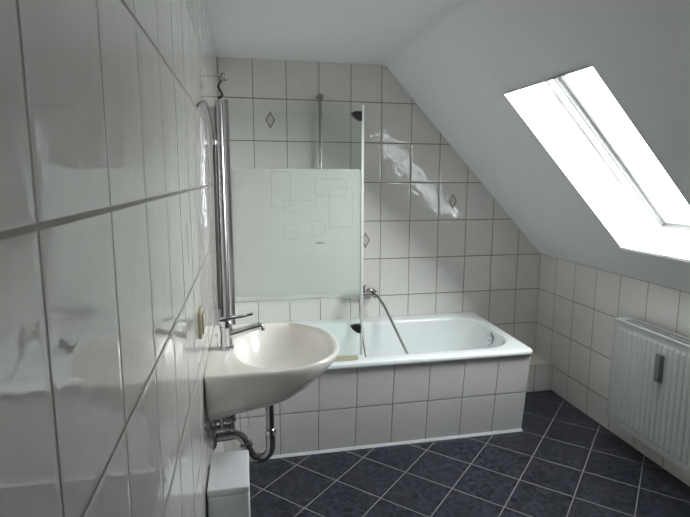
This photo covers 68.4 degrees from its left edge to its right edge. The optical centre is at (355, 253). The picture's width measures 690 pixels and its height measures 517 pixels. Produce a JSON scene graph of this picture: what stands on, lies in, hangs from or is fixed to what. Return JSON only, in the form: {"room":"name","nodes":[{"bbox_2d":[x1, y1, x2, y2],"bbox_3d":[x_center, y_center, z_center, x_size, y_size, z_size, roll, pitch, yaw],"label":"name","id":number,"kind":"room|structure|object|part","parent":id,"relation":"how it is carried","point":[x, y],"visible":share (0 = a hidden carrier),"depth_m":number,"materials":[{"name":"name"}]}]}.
{"room":"bathroom","nodes":[
{"label":"bathroom","id":0,"kind":"room"},
{"bbox_2d":[0,0,224,516],"bbox_3d":[-0.449,0.152,1.206,0.100,2.249,4.150,-2,9,-12],"label":"wall","id":1,"kind":"structure","parent":0,"point":[108,268],"depth_m":0.52,"materials":[{"name":"tile"}]},
{"bbox_2d":[198,306,205,338],"bbox_3d":[-0.449,0.200,1.488,0.014,0.080,0.080,-2,9,-12],"label":"wall switch","id":2,"kind":"object","parent":1,"relation":"attached to","point":[201,314],"visible":1,"depth_m":1.46,"materials":[{"name":"plastic"}]},
{"bbox_3d":[-0.451,0.200,1.487,0.008,0.080,0.080,-2,9,-12],"label":"plate","id":3,"kind":"part","parent":2,"relation":"part of","materials":[{"name":"plastic"}]},
{"bbox_2d":[197,100,220,308],"bbox_3d":[-0.552,-0.126,1.954,0.025,0.852,0.629,-2,9,-11],"label":"hose","id":4,"kind":"object","parent":1,"relation":"attached to","point":[214,141],"visible":1,"depth_m":2.24,"materials":[{"name":"silver metal"}]},
{"bbox_2d":[210,72,226,98],"bbox_3d":[-0.618,-0.763,2.301,0.074,0.119,0.022,-2,9,-12],"label":"hook","id":5,"kind":"object","parent":1,"relation":"attached to","point":[222,73],"visible":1,"depth_m":2.30,"materials":[{"name":"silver metal"}]},
{"bbox_3d":[-0.615,-0.755,2.307,0.030,0.101,0.014,-2,9,-12],"label":"chain","id":6,"kind":"part","parent":5,"relation":"part of","materials":[{"name":"black metal"}]},
{"bbox_2d":[211,417,234,436],"bbox_3d":[-0.471,0.606,1.811,0.082,0.082,0.052,-2,9,-12],"label":"angle valve","id":7,"kind":"object","parent":1,"relation":"attached to","point":[227,427],"visible":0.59,"depth_m":1.80,"materials":[{"name":"silver metal"}]},
{"bbox_3d":[-0.441,0.620,1.819,0.021,0.032,0.032,-2,9,-12],"label":"valve knob","id":8,"kind":"part","parent":7,"relation":"part of","materials":[{"name":"silver metal"}]},
{"bbox_2d":[213,415,235,424],"bbox_3d":[-0.495,0.602,1.924,0.082,0.106,0.053,-2,9,-12],"label":"angle valve","id":9,"kind":"object","parent":1,"relation":"attached to","point":[227,419],"visible":0.26,"depth_m":1.92,"materials":[{"name":"silver metal"}]},
{"bbox_3d":[-0.465,0.627,1.935,0.021,0.032,0.032,-2,9,-12],"label":"valve knob","id":10,"kind":"part","parent":9,"relation":"part of","materials":[{"name":"silver metal"}]},
{"bbox_2d":[204,312,339,419],"bbox_3d":[-0.294,0.379,1.874,0.466,0.347,0.566,-2,9,-12],"label":"basin","id":11,"kind":"object","parent":1,"relation":"attached to","point":[254,366],"visible":1,"depth_m":1.75,"materials":[{"name":"ceramic"}]},
{"bbox_2d":[215,312,264,349],"bbox_3d":[-0.414,0.273,1.822,0.176,0.124,0.054,-2,9,-12],"label":"mixer tap","id":12,"kind":"object","parent":11,"relation":"on","point":[227,333],"depth_m":1.80,"materials":[{"name":"silver metal"}]},
{"bbox_2d":[213,405,276,462],"bbox_3d":[-0.410,0.661,1.892,0.232,0.262,0.080,-2,9,-12],"label":"trap","id":13,"kind":"object","parent":11,"relation":"attached to","point":[246,443],"visible":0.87,"depth_m":1.89,"materials":[{"name":"silver metal"}]},
{"bbox_2d":[204,0,458,64],"bbox_3d":[0.087,-0.925,1.158,0.988,0.100,3.950,-2,9,-12],"label":"ceiling","id":14,"kind":"structure","parent":0,"point":[370,32],"depth_m":2.37,"materials":[{"name":"white paint"}]},
{"bbox_2d":[217,57,540,351],"bbox_3d":[0.240,-0.129,3.408,2.178,2.149,0.100,-2,9,-12],"label":"wall","id":15,"kind":"structure","parent":0,"point":[436,240],"depth_m":3.32,"materials":[{"name":"white tile"}]},
{"bbox_2d":[316,94,323,168],"bbox_3d":[-0.219,-0.662,3.142,0.042,0.632,0.063,-2,9,-12],"label":"shower rail","id":16,"kind":"object","parent":15,"relation":"attached to","point":[319,97],"visible":0.61,"depth_m":3.11,"materials":[{"name":"silver metal"}]},
{"bbox_3d":[-0.216,-0.661,3.129,0.019,0.610,0.019,-2,9,-12],"label":"rod","id":17,"kind":"part","parent":16,"relation":"part of","materials":[{"name":"silver metal"}]},
{"bbox_2d":[345,285,377,306],"bbox_3d":[0.048,0.257,3.282,0.209,0.142,0.175,-2,9,-12],"label":"mixer","id":18,"kind":"object","parent":15,"relation":"attached to","point":[367,293],"visible":0.59,"depth_m":3.30,"materials":[{"name":"silver metal"}]},
{"bbox_2d":[359,292,408,356],"bbox_3d":[0.189,0.575,3.106,0.232,0.584,0.508,-6,11,-35],"label":"shower hose","id":19,"kind":"object","parent":18,"relation":"attached to","point":[372,293],"visible":0.4,"depth_m":3.19,"materials":[{"name":"metal"}]},
{"bbox_2d":[249,390,689,516],"bbox_3d":[0.660,1.282,1.619,2.378,0.100,4.150,-2,9,-12],"label":"floor","id":20,"kind":"structure","parent":0,"point":[563,462],"depth_m":2.49,"materials":[{"name":"blue tile"}]},
{"bbox_2d":[207,450,250,516],"bbox_3d":[-0.406,0.951,1.671,0.124,0.530,0.217,-2,9,-12],"label":"storage box","id":21,"kind":"object","parent":20,"relation":"on","point":[228,490],"visible":1,"depth_m":1.55,"materials":[{"name":"white plastic"}]},
{"bbox_3d":[-0.405,0.701,1.633,0.124,0.024,0.217,-2,9,-12],"label":"lid","id":22,"kind":"part","parent":21,"relation":"part of","materials":[{"name":"white plastic"}]},
{"bbox_2d":[224,355,530,458],"bbox_3d":[0.083,0.765,3.063,1.677,0.484,0.761,-2,9,-12],"label":"surround","id":23,"kind":"object","parent":20,"relation":"on","point":[369,407],"visible":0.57,"depth_m":2.74,"materials":[{"name":"tile"}]},
{"bbox_2d":[275,312,532,370],"bbox_3d":[0.087,0.680,3.041,1.679,0.398,0.780,-2,9,-12],"label":"bathtub","id":24,"kind":"object","parent":23,"relation":"on","point":[440,337],"visible":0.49,"depth_m":3.30,"materials":[{"name":"ceramic"}]},
{"bbox_2d":[211,99,363,360],"bbox_3d":[-0.309,-0.077,2.476,0.712,1.286,0.038,-2,9,-12],"label":"screen","id":25,"kind":"object","parent":24,"relation":"on","point":[292,232],"visible":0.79,"depth_m":2.47,"materials":[{"name":"clear glass"}]},
{"bbox_3d":[-0.625,-0.075,2.407,0.036,1.270,0.036,-2,9,-12],"label":"hinge post","id":26,"kind":"part","parent":25,"relation":"part of","materials":[{"name":"metal"}]},
{"bbox_3d":[-0.281,-0.088,2.481,0.628,1.258,0.006,-2,9,-12],"label":"glass pane","id":27,"kind":"part","parent":25,"relation":"part of","materials":[{"name":"glass"}]},
{"bbox_2d":[526,352,552,391],"bbox_3d":[1.089,0.836,3.567,0.503,0.200,0.232,-2,9,-12],"label":"tiled ledge","id":28,"kind":"object","parent":20,"relation":"on","point":[540,368],"visible":0.42,"depth_m":3.49,"materials":[{"name":"tile"}]},
{"bbox_2d":[381,0,689,292],"bbox_3d":[1.266,-0.381,1.497,1.429,1.384,3.950,-2,9,-12],"label":"sloped ceiling","id":29,"kind":"structure","parent":0,"point":[458,69],"depth_m":2.21,"materials":[{"name":"white paint"}]},
{"bbox_2d":[503,65,689,262],"bbox_3d":[1.210,-0.429,2.176,0.964,0.923,0.638,-2,9,-12],"label":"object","id":30,"kind":"structure","parent":29,"relation":"attached to","point":[540,108],"depth_m":2.45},
{"bbox_2d":[547,71,689,235],"bbox_3d":[1.282,-0.468,2.186,0.804,0.844,0.614,-2,9,-12],"label":"window","id":31,"kind":"structure","parent":29,"relation":"in","point":[573,90],"depth_m":2.43,"materials":[{"name":"metal"}]},
{"bbox_2d":[535,254,689,485],"bbox_3d":[1.873,0.742,1.800,0.300,0.922,4.150,-2,9,-12],"label":"wall","id":32,"kind":"structure","parent":0,"point":[578,306],"depth_m":3.09,"materials":[{"name":"tile"}]},
{"bbox_2d":[606,317,689,473],"bbox_3d":[1.551,0.706,2.251,0.141,0.575,1.108,-2,9,-12],"label":"radiator","id":33,"kind":"object","parent":32,"relation":"attached to","point":[649,389],"visible":1,"depth_m":2.49,"materials":[{"name":"metal"}]},
{"bbox_2d":[614,317,689,347],"bbox_3d":[1.554,0.426,2.209,0.101,0.009,1.104,-2,9,-12],"label":"grille","id":34,"kind":"object","parent":33,"relation":"attached to","point":[679,341],"depth_m":2.50,"materials":[{"name":"metal"}]}
]}

